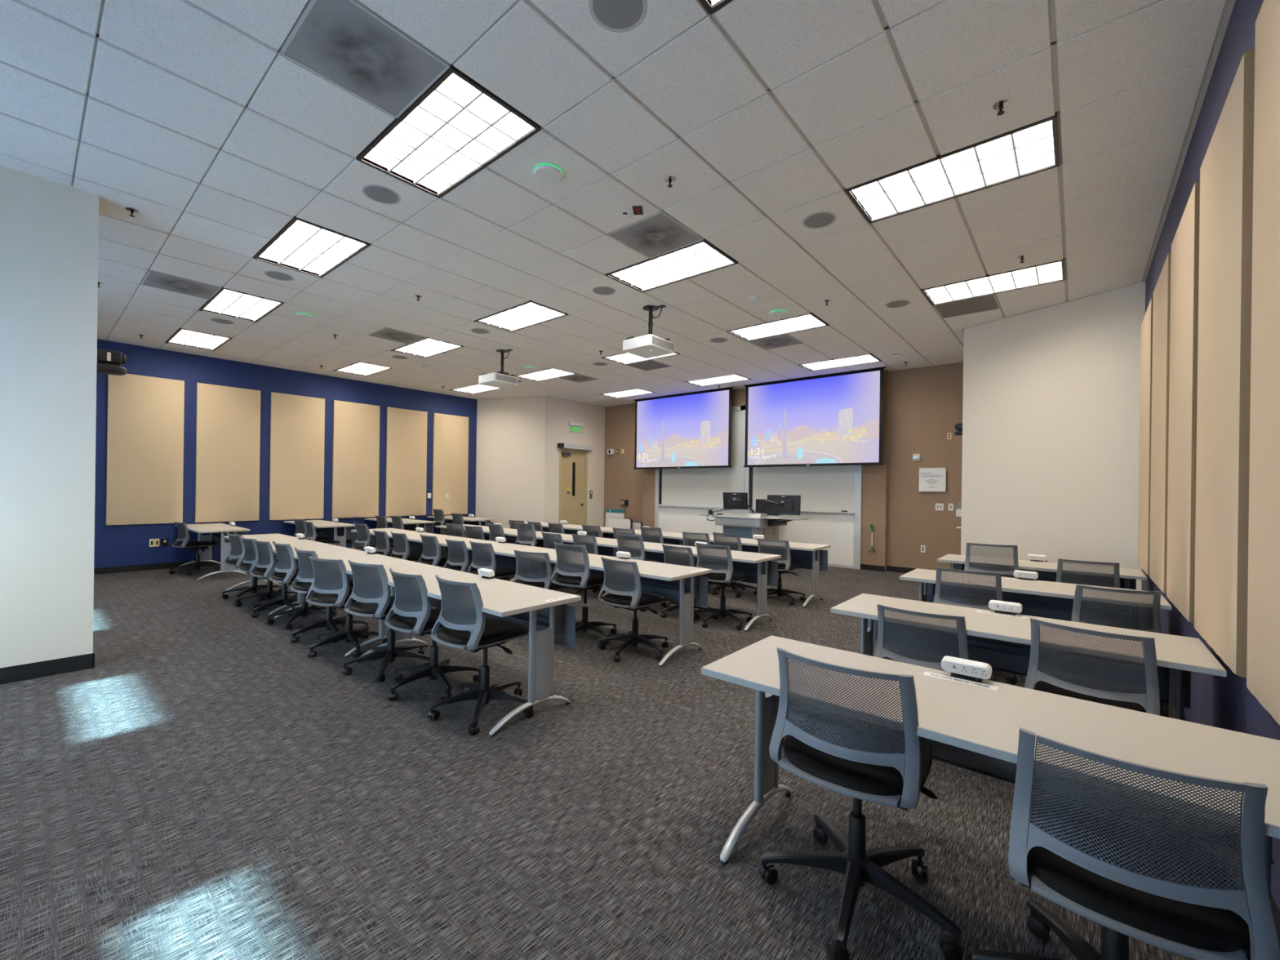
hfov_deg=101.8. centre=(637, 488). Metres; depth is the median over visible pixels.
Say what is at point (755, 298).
smoke detector
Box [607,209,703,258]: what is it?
ceiling vent
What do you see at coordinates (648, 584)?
cable tray
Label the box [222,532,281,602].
chair
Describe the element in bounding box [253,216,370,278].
ceiling light
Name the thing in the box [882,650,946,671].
seat cushion
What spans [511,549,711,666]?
table
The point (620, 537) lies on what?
chair
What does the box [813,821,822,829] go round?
hood
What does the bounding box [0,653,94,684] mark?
baseboard
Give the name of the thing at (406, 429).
acoustic panel
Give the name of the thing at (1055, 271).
ceiling light
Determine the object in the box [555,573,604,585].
seat cushion
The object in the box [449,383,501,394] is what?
ceiling light
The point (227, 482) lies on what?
acoustic panel
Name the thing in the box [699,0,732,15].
ceiling light
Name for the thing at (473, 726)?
caster
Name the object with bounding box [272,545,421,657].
table
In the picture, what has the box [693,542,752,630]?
chair
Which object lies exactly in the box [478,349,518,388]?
projector
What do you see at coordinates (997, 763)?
modesty panel
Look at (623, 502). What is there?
card reader
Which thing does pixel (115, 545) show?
wall
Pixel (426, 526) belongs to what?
tabletop
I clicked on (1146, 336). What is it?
acoustic panel
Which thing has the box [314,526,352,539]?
cable tray
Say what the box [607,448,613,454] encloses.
fire alarm strobe
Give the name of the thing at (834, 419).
projection screen
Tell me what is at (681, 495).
whiteboard
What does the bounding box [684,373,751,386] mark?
ceiling light
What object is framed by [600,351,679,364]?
ceiling light
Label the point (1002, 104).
sprinkler head
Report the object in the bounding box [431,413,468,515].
acoustic panel
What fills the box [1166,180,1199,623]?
acoustic panel
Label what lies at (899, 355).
fire alarm
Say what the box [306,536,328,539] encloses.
seat cushion
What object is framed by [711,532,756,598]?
chair
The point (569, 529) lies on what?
table
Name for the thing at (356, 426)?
acoustic panel
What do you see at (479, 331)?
ceiling speaker
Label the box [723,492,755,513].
monitor
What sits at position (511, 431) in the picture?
wall
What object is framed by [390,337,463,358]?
ceiling light
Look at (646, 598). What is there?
seat cushion
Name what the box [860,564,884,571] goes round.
baseboard
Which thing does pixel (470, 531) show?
chair
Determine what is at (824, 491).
whiteboard
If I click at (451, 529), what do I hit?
chair
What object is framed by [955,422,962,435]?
camera
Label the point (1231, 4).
trim
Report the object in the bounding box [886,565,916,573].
baseboard
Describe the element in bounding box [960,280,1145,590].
wall
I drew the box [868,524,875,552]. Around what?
litter picker
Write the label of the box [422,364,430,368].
fire alarm
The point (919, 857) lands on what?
hood
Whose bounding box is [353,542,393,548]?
seat cushion
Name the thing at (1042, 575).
cable tray
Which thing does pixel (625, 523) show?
whiteboard
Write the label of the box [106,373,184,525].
acoustic panel
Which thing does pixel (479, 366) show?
smoke detector
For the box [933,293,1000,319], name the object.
ceiling vent
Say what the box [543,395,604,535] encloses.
wall
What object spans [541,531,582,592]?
chair
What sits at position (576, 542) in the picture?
chair
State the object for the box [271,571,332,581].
seat cushion
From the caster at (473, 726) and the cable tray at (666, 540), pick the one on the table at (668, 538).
the cable tray at (666, 540)
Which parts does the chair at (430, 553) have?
frame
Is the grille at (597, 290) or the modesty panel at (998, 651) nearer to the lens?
the modesty panel at (998, 651)
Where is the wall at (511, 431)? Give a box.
[475,395,545,528]
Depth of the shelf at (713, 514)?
10.07 m
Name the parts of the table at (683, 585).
power strip, modesty panel, leg panel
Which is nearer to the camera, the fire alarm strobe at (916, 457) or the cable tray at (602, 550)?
the cable tray at (602, 550)
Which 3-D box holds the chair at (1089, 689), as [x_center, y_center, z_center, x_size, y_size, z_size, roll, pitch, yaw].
[2.201,1.049,2.455,0.647,0.848,0.619,1,0,-33]
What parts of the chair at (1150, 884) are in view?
leg, leg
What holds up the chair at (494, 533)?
on the floor
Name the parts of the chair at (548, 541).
frame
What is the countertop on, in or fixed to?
on the lectern
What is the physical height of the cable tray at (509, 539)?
0.236 m
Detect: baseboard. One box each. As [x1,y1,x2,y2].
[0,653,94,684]
[93,548,361,574]
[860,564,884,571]
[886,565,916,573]
[1183,715,1279,948]
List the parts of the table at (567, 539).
power strip, modesty panel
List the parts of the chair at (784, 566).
leg, leg, frame, leg, leg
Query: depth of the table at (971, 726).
1.67 m
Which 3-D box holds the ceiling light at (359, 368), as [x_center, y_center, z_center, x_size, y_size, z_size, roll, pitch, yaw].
[-5.271,-2.346,9.955,1.215,0.131,0.606,1,0,40]
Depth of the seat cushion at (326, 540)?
8.99 m
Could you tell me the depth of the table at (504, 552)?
6.43 m
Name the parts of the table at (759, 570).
power strip, modesty panel, leg panel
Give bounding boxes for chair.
[168,521,219,575]
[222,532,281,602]
[234,536,297,608]
[250,538,319,617]
[266,541,337,630]
[289,547,368,642]
[293,518,328,539]
[303,520,340,544]
[306,555,386,657]
[341,560,430,683]
[351,522,393,552]
[373,529,413,556]
[374,515,392,551]
[384,568,480,700]
[389,531,427,562]
[390,515,404,529]
[417,533,461,599]
[427,574,533,735]
[431,508,453,534]
[443,538,477,572]
[444,523,466,537]
[451,512,464,533]
[463,524,484,540]
[466,540,519,581]
[487,522,524,581]
[508,520,525,529]
[512,522,555,582]
[512,550,576,620]
[527,520,542,531]
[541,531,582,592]
[547,522,564,533]
[551,542,617,644]
[571,533,603,599]
[582,524,602,537]
[597,556,668,661]
[612,527,637,554]
[614,533,666,611]
[640,525,663,543]
[660,544,718,622]
[682,531,725,592]
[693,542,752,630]
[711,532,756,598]
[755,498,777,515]
[755,538,805,605]
[758,647,962,959]
[874,604,978,773]
[933,567,1017,684]
[964,542,1018,577]
[970,727,1279,959]
[1024,617,1162,715]
[1055,558,1119,588]
[1071,584,1168,717]
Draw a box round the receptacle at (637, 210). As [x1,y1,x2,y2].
[632,205,643,214]
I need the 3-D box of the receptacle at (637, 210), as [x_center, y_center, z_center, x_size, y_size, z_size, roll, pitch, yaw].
[-0.001,-2.210,4.131,0.076,0.009,0.120,1,0,5]
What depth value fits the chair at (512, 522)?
10.13 m
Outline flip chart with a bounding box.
[604,509,624,527]
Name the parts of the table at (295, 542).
power strip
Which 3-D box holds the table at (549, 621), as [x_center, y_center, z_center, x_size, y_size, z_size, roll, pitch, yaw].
[-1.369,1.022,3.846,2.087,0.806,0.625,1,0,40]
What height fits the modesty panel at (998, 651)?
0.236 m
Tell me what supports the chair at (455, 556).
on the floor
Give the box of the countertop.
[714,515,788,519]
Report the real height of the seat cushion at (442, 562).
0.051 m
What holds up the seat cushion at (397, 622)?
on the chair at (420, 622)
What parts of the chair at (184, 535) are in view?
frame, leg, leg, leg, leg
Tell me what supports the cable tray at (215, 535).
on the table at (219, 531)
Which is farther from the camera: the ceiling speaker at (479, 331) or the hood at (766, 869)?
the ceiling speaker at (479, 331)
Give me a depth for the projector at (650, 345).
6.17 m
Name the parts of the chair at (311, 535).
frame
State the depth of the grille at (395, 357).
8.95 m
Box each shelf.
[698,513,720,515]
[768,516,808,519]
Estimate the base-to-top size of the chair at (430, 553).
0.828 m
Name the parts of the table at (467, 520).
modesty panel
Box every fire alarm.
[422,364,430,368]
[890,353,902,358]
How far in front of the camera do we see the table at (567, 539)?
7.39 m
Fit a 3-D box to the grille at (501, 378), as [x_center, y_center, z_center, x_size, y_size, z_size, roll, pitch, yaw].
[-2.069,-1.732,8.198,0.003,0.090,0.402,1,0,40]
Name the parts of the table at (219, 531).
leg panel, leg panel, power strip, modesty panel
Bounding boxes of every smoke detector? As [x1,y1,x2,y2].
[477,364,486,368]
[746,294,761,302]
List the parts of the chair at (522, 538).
frame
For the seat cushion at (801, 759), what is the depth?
1.67 m
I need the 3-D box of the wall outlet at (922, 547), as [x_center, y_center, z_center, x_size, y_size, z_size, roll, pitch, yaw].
[5.006,1.057,9.134,0.070,0.120,0.013,1,0,40]
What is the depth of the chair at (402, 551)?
7.02 m
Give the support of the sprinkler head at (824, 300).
attached to the ceiling
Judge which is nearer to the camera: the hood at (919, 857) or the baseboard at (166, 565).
the hood at (919, 857)
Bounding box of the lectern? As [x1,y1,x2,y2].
[698,511,808,540]
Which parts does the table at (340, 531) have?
power strip, modesty panel, leg panel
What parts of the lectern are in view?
drawer, door, corner post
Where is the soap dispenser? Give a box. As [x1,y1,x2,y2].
[955,502,961,516]
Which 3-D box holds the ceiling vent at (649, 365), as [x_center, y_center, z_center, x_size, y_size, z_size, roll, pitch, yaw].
[0.188,-2.221,9.334,0.604,0.024,0.604,1,0,40]
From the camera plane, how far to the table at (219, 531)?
8.14 m
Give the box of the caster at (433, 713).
[428,709,436,718]
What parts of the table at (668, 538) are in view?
modesty panel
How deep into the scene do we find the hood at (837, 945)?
1.57 m
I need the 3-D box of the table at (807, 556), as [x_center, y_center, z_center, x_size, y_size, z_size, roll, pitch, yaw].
[1.546,1.062,7.300,2.087,0.806,0.625,1,0,40]
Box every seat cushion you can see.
[173,541,218,546]
[225,558,277,564]
[239,561,277,570]
[252,566,299,575]
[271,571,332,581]
[293,578,353,591]
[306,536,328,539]
[309,538,340,542]
[310,588,378,604]
[349,595,421,613]
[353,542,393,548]
[375,551,413,556]
[389,608,470,629]
[392,554,425,560]
[419,557,461,565]
[432,523,453,525]
[435,618,528,644]
[445,564,477,572]
[470,567,519,577]
[519,579,563,589]
[521,543,543,547]
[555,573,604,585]
[602,590,666,605]
[699,572,747,581]
[777,563,799,569]
[782,712,932,795]
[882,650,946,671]
[977,573,1014,577]
[1026,795,1250,952]
[1035,673,1162,712]
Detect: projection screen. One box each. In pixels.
[633,386,733,469]
[743,366,886,466]
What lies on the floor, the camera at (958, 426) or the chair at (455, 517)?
the chair at (455, 517)
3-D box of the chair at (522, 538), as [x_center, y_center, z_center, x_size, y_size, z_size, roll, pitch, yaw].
[-1.519,0.960,7.766,0.635,0.916,0.636,1,0,42]
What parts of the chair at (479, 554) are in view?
frame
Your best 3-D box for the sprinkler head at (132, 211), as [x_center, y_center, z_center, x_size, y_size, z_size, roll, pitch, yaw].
[-4.119,-2.246,4.234,0.080,0.052,0.080,1,0,40]
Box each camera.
[96,348,126,375]
[706,507,729,521]
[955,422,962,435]
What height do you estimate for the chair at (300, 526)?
0.820 m
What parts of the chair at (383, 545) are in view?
frame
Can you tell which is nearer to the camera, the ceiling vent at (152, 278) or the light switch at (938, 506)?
the ceiling vent at (152, 278)
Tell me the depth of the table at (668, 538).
8.53 m
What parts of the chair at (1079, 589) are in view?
frame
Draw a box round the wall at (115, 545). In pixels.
[93,339,476,568]
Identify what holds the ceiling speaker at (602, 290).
attached to the ceiling
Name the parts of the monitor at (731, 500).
arm, arm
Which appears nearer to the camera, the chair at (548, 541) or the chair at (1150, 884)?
the chair at (1150, 884)
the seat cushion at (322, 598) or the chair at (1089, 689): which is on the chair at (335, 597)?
the seat cushion at (322, 598)
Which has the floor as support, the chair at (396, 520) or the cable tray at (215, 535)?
the chair at (396, 520)
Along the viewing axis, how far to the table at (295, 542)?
6.60 m
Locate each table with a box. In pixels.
[174,521,250,580]
[223,533,333,614]
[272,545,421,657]
[283,518,355,547]
[351,527,457,554]
[351,563,581,736]
[364,517,435,554]
[415,537,553,578]
[426,515,494,535]
[435,524,533,544]
[506,520,602,535]
[506,530,633,596]
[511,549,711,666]
[577,527,695,546]
[604,541,781,631]
[675,534,831,607]
[701,635,1279,905]
[830,593,1226,838]
[899,568,1171,629]
[937,554,1146,590]
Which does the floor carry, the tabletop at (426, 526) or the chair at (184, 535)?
the chair at (184, 535)
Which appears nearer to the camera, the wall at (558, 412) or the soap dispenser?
the soap dispenser
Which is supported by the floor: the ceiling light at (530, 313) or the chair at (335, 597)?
the chair at (335, 597)
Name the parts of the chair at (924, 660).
frame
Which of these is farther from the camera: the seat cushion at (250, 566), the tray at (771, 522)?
the tray at (771, 522)
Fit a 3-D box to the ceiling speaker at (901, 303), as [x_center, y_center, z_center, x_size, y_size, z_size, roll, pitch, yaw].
[3.054,-2.174,6.115,0.270,0.011,0.270,1,0,40]
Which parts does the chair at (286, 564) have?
leg, frame, leg, leg, leg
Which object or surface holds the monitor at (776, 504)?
on the lectern
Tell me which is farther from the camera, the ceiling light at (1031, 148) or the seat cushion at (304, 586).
the seat cushion at (304, 586)
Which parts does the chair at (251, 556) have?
frame, leg, leg, leg, leg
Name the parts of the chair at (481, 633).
leg, frame, leg, leg, height lever, leg, leg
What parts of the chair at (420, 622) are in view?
frame, leg, leg, leg, leg, leg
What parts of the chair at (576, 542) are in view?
leg, frame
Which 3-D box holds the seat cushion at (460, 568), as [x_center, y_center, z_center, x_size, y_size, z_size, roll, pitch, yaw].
[-2.038,0.963,6.297,0.444,0.051,0.530,1,0,42]
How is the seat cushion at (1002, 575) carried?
on the chair at (1006, 573)
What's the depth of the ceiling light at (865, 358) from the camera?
8.99 m
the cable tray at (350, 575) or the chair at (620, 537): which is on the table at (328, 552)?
the cable tray at (350, 575)
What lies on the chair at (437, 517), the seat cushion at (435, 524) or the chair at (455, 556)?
the seat cushion at (435, 524)
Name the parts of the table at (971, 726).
leg panel, power strip, modesty panel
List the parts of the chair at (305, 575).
frame, leg, leg, leg, leg, leg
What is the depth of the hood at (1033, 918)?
1.70 m
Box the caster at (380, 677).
[377,673,383,680]
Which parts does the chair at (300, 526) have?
frame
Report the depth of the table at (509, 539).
8.83 m
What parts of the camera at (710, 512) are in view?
arm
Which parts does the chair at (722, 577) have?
leg, leg, frame, leg, leg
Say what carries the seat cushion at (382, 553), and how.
on the chair at (383, 545)
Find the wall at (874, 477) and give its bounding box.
[643,369,888,571]
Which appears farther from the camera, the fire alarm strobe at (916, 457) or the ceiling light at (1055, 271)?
the fire alarm strobe at (916, 457)
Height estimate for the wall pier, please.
3.800 m
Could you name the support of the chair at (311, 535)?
on the floor
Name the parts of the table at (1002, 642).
leg panel, power strip, modesty panel, leg panel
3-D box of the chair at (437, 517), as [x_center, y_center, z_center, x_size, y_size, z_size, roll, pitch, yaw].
[-4.432,0.925,11.948,0.619,0.922,0.647,1,0,-38]
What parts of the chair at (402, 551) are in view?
frame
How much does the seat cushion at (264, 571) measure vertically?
0.051 m
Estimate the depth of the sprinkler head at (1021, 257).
4.86 m
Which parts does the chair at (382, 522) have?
frame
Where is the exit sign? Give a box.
[568,421,583,432]
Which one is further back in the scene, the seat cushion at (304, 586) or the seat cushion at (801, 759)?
the seat cushion at (304, 586)
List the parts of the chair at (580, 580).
frame, leg, leg, leg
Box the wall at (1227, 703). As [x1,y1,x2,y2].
[1141,0,1279,911]
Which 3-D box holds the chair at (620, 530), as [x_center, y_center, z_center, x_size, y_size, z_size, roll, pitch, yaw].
[-0.101,1.039,8.483,0.647,0.808,0.619,1,0,-31]
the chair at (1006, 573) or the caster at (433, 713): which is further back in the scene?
the chair at (1006, 573)
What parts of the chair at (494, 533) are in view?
frame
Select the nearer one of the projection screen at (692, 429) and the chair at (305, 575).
the chair at (305, 575)
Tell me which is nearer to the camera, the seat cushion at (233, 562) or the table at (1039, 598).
the table at (1039, 598)
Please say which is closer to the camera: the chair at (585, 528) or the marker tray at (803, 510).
the chair at (585, 528)
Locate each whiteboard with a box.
[608,517,632,528]
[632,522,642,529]
[654,405,745,541]
[744,465,862,569]
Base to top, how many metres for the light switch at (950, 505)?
0.120 m
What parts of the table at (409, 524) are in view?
modesty panel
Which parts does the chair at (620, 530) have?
frame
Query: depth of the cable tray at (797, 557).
7.12 m
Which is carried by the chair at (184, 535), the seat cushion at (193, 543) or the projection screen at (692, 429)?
the seat cushion at (193, 543)
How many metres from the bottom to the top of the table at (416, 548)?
0.806 m
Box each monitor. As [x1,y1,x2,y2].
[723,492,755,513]
[757,494,800,515]
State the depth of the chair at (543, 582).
5.14 m
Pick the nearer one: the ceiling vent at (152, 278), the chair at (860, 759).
the chair at (860, 759)
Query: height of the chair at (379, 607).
0.862 m
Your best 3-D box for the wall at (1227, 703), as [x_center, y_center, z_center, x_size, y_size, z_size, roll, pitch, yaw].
[2.410,-0.424,1.952,0.120,3.800,8.840,1,0,40]
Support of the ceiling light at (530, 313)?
attached to the ceiling
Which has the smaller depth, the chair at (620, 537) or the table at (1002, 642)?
the table at (1002, 642)
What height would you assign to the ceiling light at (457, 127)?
0.131 m
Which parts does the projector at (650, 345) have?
cable plate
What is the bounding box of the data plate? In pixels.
[618,208,631,217]
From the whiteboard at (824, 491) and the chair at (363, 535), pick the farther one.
the whiteboard at (824, 491)
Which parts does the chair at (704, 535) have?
frame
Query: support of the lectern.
on the floor
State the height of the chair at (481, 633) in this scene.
0.880 m
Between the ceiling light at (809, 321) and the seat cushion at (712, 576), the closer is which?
the seat cushion at (712, 576)
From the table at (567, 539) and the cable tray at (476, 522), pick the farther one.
the cable tray at (476, 522)
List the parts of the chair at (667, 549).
leg, leg, frame, leg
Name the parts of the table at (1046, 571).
power strip, modesty panel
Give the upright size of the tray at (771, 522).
0.100 m
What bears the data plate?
attached to the ceiling
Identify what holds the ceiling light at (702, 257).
attached to the ceiling
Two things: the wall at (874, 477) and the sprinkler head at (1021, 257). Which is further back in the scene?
the wall at (874, 477)
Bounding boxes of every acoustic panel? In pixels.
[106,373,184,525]
[195,382,261,522]
[269,391,324,519]
[332,400,379,518]
[385,406,427,516]
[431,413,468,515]
[1137,297,1153,575]
[1149,252,1171,594]
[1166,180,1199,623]
[1194,48,1254,677]
[1246,0,1279,725]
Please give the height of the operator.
0.114 m
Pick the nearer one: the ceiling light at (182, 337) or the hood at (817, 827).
the hood at (817, 827)
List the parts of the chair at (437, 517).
frame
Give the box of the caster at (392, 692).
[390,690,395,698]
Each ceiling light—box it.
[164,327,232,351]
[198,286,284,322]
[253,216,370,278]
[333,360,393,376]
[355,64,541,198]
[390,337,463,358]
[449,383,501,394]
[473,300,568,332]
[515,367,577,382]
[599,388,654,398]
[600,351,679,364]
[604,238,737,292]
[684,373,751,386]
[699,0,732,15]
[726,311,829,341]
[797,352,881,371]
[844,112,1059,223]
[920,257,1066,306]
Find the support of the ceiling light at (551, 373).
attached to the ceiling
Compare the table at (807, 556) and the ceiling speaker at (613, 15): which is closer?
the ceiling speaker at (613, 15)
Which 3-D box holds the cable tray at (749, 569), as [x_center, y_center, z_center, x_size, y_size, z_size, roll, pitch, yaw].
[0.725,0.866,6.324,1.826,0.236,0.118,1,0,40]
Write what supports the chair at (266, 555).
on the floor
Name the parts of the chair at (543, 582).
frame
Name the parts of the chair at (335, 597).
leg, frame, leg, leg, leg, leg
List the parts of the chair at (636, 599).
leg, frame, leg, leg, height lever, leg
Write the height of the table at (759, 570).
0.806 m
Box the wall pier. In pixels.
[0,164,98,667]
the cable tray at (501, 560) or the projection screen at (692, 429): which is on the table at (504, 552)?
the cable tray at (501, 560)
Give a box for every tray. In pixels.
[212,531,245,542]
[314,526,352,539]
[330,568,390,586]
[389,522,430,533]
[448,519,490,526]
[460,550,546,569]
[464,530,529,544]
[536,538,613,556]
[555,563,697,598]
[602,532,688,545]
[637,551,768,578]
[657,504,723,508]
[702,541,817,564]
[748,507,854,513]
[768,519,786,526]
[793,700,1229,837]
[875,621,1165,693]
[928,582,1136,628]
[959,564,1122,588]
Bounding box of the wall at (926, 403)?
[603,362,963,570]
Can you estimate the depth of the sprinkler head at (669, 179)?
3.71 m
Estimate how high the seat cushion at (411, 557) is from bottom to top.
0.051 m
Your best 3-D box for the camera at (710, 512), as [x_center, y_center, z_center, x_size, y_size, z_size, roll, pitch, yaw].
[1.643,0.485,10.024,0.579,0.293,0.300,1,0,40]
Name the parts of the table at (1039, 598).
power strip, modesty panel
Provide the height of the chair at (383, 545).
0.800 m
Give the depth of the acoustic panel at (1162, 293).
3.85 m
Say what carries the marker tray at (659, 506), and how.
on the whiteboard at (681, 495)
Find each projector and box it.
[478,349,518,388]
[622,304,673,358]
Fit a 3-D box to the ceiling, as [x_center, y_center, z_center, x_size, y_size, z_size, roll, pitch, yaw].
[-1.369,-2.242,6.970,12.165,0.020,11.600,1,0,40]
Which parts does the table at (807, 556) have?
power strip, modesty panel, leg panel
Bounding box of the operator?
[557,443,592,450]
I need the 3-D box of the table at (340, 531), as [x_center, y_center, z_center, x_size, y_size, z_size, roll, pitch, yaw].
[-5.909,0.963,9.630,1.821,0.806,0.625,1,0,40]
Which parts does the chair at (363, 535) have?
frame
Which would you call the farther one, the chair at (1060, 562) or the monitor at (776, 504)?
the monitor at (776, 504)
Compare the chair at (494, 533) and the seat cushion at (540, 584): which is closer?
the seat cushion at (540, 584)
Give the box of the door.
[560,449,584,524]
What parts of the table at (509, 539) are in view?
modesty panel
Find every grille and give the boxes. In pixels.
[392,355,407,359]
[495,373,517,383]
[593,286,613,294]
[652,336,673,351]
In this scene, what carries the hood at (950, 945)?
attached to the chair at (860, 759)
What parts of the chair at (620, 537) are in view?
frame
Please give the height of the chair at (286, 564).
0.848 m
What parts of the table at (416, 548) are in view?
modesty panel, power strip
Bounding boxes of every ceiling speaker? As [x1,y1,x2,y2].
[209,318,235,324]
[263,271,294,280]
[361,184,400,204]
[391,355,408,359]
[470,328,489,333]
[588,0,647,32]
[591,285,616,295]
[592,362,608,365]
[709,337,728,342]
[801,211,836,228]
[884,299,911,307]
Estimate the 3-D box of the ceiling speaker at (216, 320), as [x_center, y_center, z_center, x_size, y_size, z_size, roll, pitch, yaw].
[-5.680,-2.291,7.108,0.270,0.011,0.270,1,0,40]
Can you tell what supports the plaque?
attached to the wall at (926, 403)
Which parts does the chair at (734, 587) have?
leg, frame, leg, leg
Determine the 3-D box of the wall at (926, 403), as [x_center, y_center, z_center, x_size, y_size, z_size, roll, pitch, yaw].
[2.351,-0.423,11.478,8.650,3.800,0.120,1,0,40]
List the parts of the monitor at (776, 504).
arm, arm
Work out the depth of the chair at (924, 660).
2.80 m
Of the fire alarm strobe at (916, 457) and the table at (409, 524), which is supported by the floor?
the table at (409, 524)
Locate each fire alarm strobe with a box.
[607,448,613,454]
[912,453,920,461]
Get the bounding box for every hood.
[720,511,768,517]
[760,862,773,879]
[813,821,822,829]
[831,939,844,959]
[917,855,922,866]
[942,937,962,954]
[1026,909,1045,924]
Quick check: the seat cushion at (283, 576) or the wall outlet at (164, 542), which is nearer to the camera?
the seat cushion at (283, 576)
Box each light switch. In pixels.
[426,493,431,497]
[935,503,943,510]
[948,503,953,510]
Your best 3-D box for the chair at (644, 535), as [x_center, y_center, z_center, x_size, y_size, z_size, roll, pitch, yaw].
[0.314,1.018,8.108,0.647,0.862,0.619,1,0,37]
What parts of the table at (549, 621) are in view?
leg panel, power strip, modesty panel, leg panel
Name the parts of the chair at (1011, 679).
frame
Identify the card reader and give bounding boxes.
[620,499,628,506]
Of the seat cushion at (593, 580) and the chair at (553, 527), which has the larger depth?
the chair at (553, 527)
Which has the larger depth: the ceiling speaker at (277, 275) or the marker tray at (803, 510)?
the marker tray at (803, 510)
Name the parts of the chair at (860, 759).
leg, leg, frame, leg, leg, leg, height lever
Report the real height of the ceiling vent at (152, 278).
0.024 m
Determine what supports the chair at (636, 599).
on the floor
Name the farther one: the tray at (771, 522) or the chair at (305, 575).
the tray at (771, 522)
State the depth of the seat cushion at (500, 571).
5.86 m
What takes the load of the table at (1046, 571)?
on the floor
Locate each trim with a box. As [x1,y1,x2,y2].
[97,0,1235,407]
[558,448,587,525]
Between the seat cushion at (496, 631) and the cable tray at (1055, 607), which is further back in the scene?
the cable tray at (1055, 607)
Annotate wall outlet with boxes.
[149,538,159,546]
[160,537,168,546]
[920,545,924,552]
[946,432,951,439]
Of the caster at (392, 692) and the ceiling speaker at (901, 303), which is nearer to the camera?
the caster at (392, 692)
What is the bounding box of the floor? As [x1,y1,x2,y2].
[0,555,1236,959]
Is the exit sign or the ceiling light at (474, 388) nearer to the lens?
the ceiling light at (474, 388)
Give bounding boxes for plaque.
[916,467,946,491]
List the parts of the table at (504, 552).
leg panel, modesty panel, power strip, leg panel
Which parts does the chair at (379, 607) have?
leg, frame, leg, leg, leg, leg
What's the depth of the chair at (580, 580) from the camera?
4.87 m
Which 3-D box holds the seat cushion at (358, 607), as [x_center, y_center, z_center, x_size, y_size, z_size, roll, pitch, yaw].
[-1.960,0.914,4.095,0.444,0.051,0.530,1,0,31]
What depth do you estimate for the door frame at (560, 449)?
13.62 m
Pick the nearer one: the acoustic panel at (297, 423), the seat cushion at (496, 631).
the seat cushion at (496, 631)
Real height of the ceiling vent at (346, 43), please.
0.024 m
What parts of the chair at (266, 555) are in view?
frame, leg, leg, leg, leg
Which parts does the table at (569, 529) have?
power strip, modesty panel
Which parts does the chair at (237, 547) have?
frame, leg, leg, leg, leg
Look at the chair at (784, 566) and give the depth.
6.68 m
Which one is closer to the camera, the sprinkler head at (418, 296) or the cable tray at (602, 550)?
the sprinkler head at (418, 296)
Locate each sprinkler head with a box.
[125,207,138,217]
[414,294,422,301]
[664,175,675,187]
[823,299,830,305]
[992,99,1009,115]
[1017,255,1027,263]
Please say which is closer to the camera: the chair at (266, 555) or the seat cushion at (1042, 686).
the seat cushion at (1042, 686)
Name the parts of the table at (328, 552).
power strip, leg panel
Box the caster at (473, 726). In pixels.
[471,724,477,733]
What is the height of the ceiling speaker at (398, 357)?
0.011 m
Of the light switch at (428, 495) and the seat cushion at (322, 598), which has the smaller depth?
the seat cushion at (322, 598)
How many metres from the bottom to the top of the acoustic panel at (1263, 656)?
2.384 m
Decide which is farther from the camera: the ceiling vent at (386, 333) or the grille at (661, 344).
the ceiling vent at (386, 333)
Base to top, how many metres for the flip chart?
0.908 m
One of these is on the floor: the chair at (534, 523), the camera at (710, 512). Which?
the chair at (534, 523)
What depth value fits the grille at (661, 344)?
6.09 m
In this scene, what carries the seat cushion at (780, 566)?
on the chair at (784, 566)
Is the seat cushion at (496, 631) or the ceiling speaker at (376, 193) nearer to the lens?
the seat cushion at (496, 631)
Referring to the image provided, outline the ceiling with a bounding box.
[0,0,1229,407]
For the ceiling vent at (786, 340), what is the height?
0.024 m
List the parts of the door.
vision glass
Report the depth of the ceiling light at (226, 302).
6.55 m
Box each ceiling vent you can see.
[140,268,222,299]
[280,0,450,118]
[367,326,426,344]
[558,373,599,382]
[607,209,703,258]
[626,360,671,371]
[747,333,803,350]
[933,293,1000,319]
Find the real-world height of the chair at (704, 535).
0.830 m
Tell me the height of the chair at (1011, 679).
0.852 m
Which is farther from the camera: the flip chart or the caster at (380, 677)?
the flip chart

